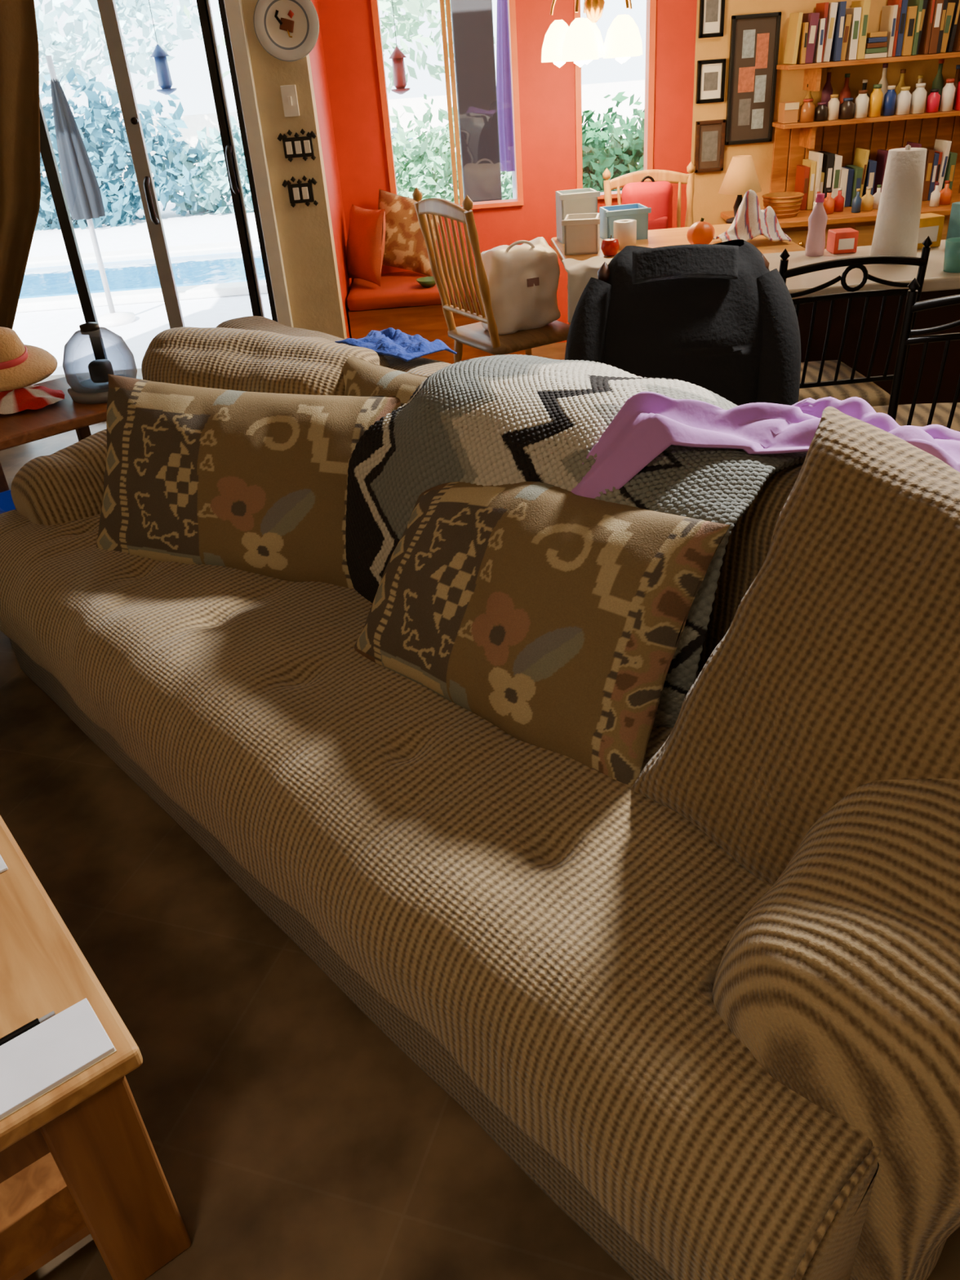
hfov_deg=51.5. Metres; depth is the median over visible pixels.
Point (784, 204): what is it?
bowl
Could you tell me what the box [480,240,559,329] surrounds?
tote bag
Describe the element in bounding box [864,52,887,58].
book
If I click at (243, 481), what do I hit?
throw pillow
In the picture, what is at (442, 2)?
mullion
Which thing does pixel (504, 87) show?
curtain
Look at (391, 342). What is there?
towel
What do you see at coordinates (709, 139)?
photo
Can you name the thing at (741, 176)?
table lamp
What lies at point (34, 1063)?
notepad
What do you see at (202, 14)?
stile
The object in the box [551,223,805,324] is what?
dining table
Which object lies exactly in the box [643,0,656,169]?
frame
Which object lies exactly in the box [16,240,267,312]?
swimming pool
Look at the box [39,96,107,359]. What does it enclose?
stile
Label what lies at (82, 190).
patio umbrella
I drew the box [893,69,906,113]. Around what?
bottle
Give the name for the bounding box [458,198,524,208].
frame
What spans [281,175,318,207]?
switch plate
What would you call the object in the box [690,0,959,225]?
wall
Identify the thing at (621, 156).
bush
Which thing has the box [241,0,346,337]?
wall
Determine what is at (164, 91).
tray
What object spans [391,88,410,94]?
tray
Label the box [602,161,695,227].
dining chair
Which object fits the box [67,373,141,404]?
base
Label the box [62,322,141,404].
glass cloche
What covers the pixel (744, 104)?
photo
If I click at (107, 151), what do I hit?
bush
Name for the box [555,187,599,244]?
storage box
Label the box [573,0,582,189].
frame
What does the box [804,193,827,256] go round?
drink bottle
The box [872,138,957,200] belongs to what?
books
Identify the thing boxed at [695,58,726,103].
picture frame
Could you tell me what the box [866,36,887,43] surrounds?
book
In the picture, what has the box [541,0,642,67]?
chandelier
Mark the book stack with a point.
(874, 48)
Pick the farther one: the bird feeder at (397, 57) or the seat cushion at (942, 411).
the bird feeder at (397, 57)
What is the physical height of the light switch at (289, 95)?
0.120 m
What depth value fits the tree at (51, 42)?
13.34 m
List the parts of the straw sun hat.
crown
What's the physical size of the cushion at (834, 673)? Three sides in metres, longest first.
0.699 x 0.655 x 0.326 m
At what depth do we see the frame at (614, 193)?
5.25 m
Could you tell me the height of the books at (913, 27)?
0.326 m
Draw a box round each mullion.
[439,0,458,204]
[444,0,463,204]
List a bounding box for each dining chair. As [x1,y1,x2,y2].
[412,186,569,363]
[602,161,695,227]
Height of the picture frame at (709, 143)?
0.240 m
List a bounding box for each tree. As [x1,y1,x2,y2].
[34,0,221,102]
[183,0,495,93]
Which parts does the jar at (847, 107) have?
lid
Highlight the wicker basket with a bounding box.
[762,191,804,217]
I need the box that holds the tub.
[0,488,14,511]
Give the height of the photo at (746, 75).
0.110 m
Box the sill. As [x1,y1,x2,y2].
[597,197,617,213]
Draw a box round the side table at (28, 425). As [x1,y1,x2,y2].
[0,374,106,492]
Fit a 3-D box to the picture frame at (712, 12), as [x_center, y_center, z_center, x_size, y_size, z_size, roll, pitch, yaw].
[1.130,-3.078,4.844,0.120,0.250,0.025,-4,31,0]
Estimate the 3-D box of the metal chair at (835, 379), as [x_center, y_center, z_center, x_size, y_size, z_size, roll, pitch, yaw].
[1.044,-0.789,3.155,0.428,0.960,0.486,-6,31,-2]
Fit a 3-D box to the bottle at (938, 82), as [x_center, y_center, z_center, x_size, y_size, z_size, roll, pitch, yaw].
[2.301,-2.790,5.004,0.052,0.225,0.051,-4,31,0]
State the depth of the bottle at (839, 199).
5.04 m
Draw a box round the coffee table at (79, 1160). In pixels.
[0,815,191,1279]
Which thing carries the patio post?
on the ground
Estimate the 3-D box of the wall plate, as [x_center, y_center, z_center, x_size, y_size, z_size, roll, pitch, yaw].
[-0.800,-2.552,4.124,0.270,0.270,0.030,-4,31,0]
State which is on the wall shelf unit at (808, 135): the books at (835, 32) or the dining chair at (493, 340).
the books at (835, 32)
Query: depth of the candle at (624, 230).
3.93 m
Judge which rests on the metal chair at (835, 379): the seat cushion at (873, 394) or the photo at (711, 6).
the seat cushion at (873, 394)
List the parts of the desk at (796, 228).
knob, drawer, drawer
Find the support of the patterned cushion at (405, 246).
on the window bench
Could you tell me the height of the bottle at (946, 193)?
0.108 m
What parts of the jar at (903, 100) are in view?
lid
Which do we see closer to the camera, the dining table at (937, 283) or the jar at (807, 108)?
the dining table at (937, 283)
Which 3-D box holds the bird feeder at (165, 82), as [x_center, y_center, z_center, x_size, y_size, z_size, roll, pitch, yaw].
[-1.846,-3.739,5.374,0.120,1.400,0.120,-4,31,0]
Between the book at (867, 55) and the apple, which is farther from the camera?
the book at (867, 55)
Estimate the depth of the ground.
7.68 m
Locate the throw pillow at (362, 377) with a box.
[342,356,428,406]
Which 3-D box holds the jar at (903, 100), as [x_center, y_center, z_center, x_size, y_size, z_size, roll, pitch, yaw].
[2.108,-2.684,4.954,0.068,0.120,0.068,-4,31,0]
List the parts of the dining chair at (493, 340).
post, crest rail, leg, rail, post, seat, leg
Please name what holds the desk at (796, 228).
on the floor
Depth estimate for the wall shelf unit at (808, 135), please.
5.15 m
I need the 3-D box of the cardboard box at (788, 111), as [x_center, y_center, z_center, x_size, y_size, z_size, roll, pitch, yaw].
[1.545,-2.642,4.986,0.070,0.090,0.103,-4,31,0]
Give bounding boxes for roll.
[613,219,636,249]
[869,144,927,264]
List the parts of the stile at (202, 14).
handle, stile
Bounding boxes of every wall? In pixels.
[41,80,644,184]
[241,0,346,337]
[309,0,352,338]
[317,0,399,281]
[398,204,524,271]
[515,0,576,342]
[653,0,697,227]
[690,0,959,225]
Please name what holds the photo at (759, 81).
attached to the collage frame at (754, 42)
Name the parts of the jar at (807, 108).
lid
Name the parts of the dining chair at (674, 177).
post, crest rail, post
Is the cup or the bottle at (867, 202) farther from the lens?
the bottle at (867, 202)
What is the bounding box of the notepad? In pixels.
[0,998,116,1121]
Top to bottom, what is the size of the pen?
0.010 m
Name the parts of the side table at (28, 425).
leg, leg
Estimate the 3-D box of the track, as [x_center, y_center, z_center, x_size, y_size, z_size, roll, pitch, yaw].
[-1.021,-2.091,4.475,0.028,2.100,0.100,-4,31,0]
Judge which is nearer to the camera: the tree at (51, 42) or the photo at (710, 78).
the photo at (710, 78)
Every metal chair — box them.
[778,235,932,406]
[871,277,959,431]
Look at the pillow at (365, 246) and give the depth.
4.98 m
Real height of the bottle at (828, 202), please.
0.108 m
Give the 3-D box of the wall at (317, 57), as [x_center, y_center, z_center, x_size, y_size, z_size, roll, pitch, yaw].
[-0.801,-2.566,4.749,0.120,2.600,0.800,-4,31,0]
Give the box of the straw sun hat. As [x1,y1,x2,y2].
[0,326,57,391]
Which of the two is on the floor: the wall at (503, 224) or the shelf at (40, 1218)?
the wall at (503, 224)
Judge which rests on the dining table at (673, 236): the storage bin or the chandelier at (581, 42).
the storage bin
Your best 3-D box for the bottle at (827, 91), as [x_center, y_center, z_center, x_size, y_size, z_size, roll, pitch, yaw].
[1.745,-2.747,5.004,0.052,0.225,0.051,-4,31,0]
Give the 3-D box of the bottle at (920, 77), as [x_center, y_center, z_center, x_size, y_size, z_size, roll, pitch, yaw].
[2.211,-2.756,5.020,0.052,0.160,0.051,-4,31,0]
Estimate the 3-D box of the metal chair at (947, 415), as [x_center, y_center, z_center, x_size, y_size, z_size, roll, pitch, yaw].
[1.258,-0.552,2.735,0.428,0.960,0.486,-1,31,5]
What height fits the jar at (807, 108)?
0.100 m
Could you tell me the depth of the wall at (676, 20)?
5.03 m
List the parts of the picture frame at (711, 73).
rail, rail, rail, rail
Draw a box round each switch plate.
[277,128,316,162]
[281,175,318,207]
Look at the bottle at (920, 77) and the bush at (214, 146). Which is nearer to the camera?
the bottle at (920, 77)
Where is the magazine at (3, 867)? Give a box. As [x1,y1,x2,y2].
[0,854,8,873]
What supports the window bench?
on the floor
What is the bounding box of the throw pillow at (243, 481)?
[96,373,400,586]
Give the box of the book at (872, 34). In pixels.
[866,31,887,37]
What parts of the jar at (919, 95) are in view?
lid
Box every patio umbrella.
[44,55,136,327]
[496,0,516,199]
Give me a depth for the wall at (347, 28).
5.00 m
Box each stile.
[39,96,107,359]
[97,0,185,329]
[195,0,265,318]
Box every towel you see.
[342,327,457,361]
[713,189,791,242]
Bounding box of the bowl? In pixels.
[416,276,435,287]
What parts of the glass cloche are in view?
motor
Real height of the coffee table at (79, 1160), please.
0.450 m
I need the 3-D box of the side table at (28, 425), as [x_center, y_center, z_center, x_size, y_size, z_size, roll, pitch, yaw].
[-1.444,-0.511,3.383,0.520,0.580,0.520,-28,38,-33]
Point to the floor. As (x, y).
(292, 1137)
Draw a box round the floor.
[0,342,959,1279]
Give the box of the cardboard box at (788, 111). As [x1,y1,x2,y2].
[777,101,799,124]
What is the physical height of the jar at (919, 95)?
0.130 m
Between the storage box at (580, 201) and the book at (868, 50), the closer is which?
the storage box at (580, 201)
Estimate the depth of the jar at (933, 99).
4.94 m
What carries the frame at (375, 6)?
attached to the wall at (347, 28)
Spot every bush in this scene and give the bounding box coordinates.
[34,66,244,231]
[151,115,419,214]
[389,93,512,203]
[582,91,644,191]
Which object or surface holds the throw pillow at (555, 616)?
on the sofa
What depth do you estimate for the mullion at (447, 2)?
5.01 m
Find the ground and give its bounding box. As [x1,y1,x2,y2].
[12,162,639,375]
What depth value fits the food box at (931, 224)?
3.39 m
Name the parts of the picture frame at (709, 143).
rail, rail, rail, rail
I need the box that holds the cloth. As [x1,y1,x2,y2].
[561,256,613,322]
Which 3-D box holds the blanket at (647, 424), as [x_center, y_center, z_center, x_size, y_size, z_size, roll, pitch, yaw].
[0.535,-0.283,1.597,0.824,0.240,0.346,6,33,18]
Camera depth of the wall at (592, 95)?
15.46 m
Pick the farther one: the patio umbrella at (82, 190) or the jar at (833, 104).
the patio umbrella at (82, 190)
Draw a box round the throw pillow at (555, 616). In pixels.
[354,481,730,786]
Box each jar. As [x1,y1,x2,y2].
[799,98,814,122]
[813,102,827,120]
[826,94,839,119]
[838,97,854,119]
[853,89,869,118]
[867,84,883,116]
[881,85,896,115]
[894,86,911,115]
[909,83,927,113]
[925,88,940,112]
[939,78,955,111]
[953,80,959,110]
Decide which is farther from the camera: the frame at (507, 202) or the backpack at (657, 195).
the frame at (507, 202)
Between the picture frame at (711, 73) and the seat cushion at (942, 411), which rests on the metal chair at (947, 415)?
the seat cushion at (942, 411)
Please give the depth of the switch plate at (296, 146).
4.37 m
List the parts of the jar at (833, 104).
lid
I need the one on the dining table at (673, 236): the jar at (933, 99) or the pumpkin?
the pumpkin
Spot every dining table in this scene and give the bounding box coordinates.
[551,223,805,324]
[763,240,959,404]
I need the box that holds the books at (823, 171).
[794,147,876,209]
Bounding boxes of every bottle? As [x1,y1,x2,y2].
[802,84,813,103]
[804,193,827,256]
[812,191,820,210]
[821,67,832,106]
[822,189,835,213]
[833,187,844,212]
[838,73,850,117]
[851,188,862,213]
[860,186,874,210]
[862,79,868,96]
[872,184,881,208]
[878,62,888,114]
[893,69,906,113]
[913,75,924,91]
[928,182,940,206]
[931,58,944,110]
[938,180,952,204]
[952,64,959,109]
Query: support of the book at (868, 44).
on the book stack
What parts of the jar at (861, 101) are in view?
lid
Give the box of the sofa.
[0,316,959,1279]
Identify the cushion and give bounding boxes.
[141,326,391,395]
[377,188,439,276]
[622,408,959,881]
[798,360,890,406]
[871,402,959,431]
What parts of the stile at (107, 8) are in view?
handle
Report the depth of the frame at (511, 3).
5.01 m
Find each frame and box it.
[223,0,293,325]
[370,0,397,194]
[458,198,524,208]
[507,0,523,201]
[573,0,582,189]
[597,191,621,199]
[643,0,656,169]
[693,119,725,173]
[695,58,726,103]
[697,0,724,38]
[724,11,781,145]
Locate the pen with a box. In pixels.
[0,1010,55,1045]
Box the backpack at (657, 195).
[620,175,673,230]
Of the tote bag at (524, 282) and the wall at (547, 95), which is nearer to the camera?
the tote bag at (524, 282)
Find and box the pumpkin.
[686,217,715,244]
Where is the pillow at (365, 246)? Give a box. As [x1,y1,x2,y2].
[346,204,385,286]
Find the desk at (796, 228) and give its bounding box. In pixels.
[720,193,959,248]
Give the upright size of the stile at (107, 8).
2.030 m
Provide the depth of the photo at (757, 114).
5.10 m
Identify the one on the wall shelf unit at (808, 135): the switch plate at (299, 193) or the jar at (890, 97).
the jar at (890, 97)
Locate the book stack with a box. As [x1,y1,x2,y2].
[864,31,887,58]
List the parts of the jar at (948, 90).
lid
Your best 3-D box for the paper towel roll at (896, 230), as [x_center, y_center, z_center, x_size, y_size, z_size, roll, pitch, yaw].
[1.355,-1.407,3.210,0.150,0.345,0.150,-4,31,0]
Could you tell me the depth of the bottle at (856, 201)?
4.99 m
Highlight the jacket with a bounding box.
[564,239,800,405]
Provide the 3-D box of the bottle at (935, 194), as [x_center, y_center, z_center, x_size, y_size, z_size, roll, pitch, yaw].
[2.287,-2.237,4.997,0.044,0.108,0.044,-4,31,0]
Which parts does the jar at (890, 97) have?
lid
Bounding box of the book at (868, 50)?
[864,47,887,53]
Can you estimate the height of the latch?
0.028 m
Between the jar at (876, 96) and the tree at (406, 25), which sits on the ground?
the tree at (406, 25)
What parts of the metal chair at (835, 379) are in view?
leg, rail, rail, rail, leg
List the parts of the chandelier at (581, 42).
arm, lamp shade, bulb, arm, lamp shade, bulb, lamp shade, lamp shade, bulb, arm, arm, lamp shade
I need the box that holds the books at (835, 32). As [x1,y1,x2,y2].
[783,0,871,64]
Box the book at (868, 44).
[865,41,887,48]
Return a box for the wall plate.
[253,0,319,61]
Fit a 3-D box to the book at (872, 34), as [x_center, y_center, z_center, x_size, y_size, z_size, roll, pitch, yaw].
[1.914,-2.946,4.846,0.082,0.020,0.140,-4,31,0]
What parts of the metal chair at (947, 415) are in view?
leg, rail, rail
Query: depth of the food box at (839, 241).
3.42 m
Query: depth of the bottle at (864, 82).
4.99 m
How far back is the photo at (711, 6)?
4.85 m
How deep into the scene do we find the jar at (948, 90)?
4.93 m
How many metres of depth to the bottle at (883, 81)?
4.97 m
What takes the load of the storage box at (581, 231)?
on the dining table at (673, 236)
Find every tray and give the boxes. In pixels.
[156,88,177,94]
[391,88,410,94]
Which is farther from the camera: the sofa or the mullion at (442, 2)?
the mullion at (442, 2)
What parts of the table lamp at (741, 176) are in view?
lamp shade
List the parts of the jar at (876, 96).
lid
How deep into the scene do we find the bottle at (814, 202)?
4.99 m
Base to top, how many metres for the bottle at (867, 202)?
0.108 m
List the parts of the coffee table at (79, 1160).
leg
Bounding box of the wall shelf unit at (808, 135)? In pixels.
[769,51,959,193]
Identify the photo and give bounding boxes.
[701,130,718,161]
[703,71,718,90]
[705,0,718,22]
[737,66,755,93]
[737,98,751,125]
[742,29,755,57]
[751,108,764,128]
[753,75,766,102]
[755,32,769,68]
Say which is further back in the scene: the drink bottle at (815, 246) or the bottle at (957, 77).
the bottle at (957, 77)
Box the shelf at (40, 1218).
[0,1151,89,1279]
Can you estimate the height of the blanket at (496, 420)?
0.522 m
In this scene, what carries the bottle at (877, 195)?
on the desk at (796, 228)
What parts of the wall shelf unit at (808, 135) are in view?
shelf, shelf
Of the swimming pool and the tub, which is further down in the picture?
the tub
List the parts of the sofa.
arm, frame, arm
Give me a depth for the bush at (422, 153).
9.71 m
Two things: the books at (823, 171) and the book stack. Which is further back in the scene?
the books at (823, 171)
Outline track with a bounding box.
[217,0,277,321]
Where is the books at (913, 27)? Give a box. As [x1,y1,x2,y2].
[879,0,959,57]
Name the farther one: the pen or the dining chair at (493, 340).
the dining chair at (493, 340)
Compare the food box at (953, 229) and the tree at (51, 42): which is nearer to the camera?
the food box at (953, 229)
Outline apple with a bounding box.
[600,235,619,256]
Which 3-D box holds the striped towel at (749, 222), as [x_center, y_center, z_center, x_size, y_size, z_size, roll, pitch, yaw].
[1.056,-1.642,3.849,0.264,0.187,0.185,-4,31,0]
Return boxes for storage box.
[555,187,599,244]
[561,213,599,255]
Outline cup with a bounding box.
[942,237,959,272]
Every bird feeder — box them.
[148,0,177,94]
[388,0,410,94]
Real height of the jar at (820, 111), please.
0.080 m
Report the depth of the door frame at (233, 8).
4.36 m
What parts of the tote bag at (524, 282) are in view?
handle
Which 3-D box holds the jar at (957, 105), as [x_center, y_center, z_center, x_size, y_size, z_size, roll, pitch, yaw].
[2.416,-2.729,4.941,0.090,0.170,0.090,-4,31,0]
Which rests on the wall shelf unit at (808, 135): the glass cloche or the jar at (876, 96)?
the jar at (876, 96)
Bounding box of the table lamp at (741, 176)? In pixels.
[718,155,761,223]
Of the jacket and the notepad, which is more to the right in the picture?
the jacket
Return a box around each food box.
[826,227,858,253]
[917,213,944,248]
[946,201,959,239]
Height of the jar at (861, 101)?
0.120 m
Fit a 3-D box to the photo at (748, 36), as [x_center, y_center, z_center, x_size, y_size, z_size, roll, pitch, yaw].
[1.330,-2.951,4.929,0.060,0.120,0.003,-4,31,0]
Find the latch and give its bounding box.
[130,116,138,124]
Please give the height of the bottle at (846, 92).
0.193 m
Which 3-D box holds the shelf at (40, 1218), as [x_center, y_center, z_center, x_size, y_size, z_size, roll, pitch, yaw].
[-0.989,0.696,1.633,0.480,0.020,1.000,-25,37,-31]
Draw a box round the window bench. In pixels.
[347,266,525,365]
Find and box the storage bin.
[599,203,651,239]
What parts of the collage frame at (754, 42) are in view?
rail, rail, rail, rail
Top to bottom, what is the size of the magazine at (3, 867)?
0.006 m
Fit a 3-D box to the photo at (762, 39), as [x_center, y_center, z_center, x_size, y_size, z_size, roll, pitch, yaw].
[1.402,-2.927,4.947,0.060,0.150,0.003,-4,31,0]
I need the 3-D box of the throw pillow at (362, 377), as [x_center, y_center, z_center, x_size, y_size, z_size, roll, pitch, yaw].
[-0.205,-0.409,2.250,0.488,0.404,0.187,21,40,36]
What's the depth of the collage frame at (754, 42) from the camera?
5.00 m
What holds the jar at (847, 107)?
on the wall shelf unit at (808, 135)
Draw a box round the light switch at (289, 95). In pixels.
[280,84,299,117]
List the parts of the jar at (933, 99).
lid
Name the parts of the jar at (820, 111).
lid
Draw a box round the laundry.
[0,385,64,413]
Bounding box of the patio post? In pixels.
[449,0,502,202]
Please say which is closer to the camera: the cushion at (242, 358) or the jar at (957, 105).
the cushion at (242, 358)
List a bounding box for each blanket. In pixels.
[345,354,804,726]
[571,391,959,498]
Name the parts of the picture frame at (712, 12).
rail, rail, rail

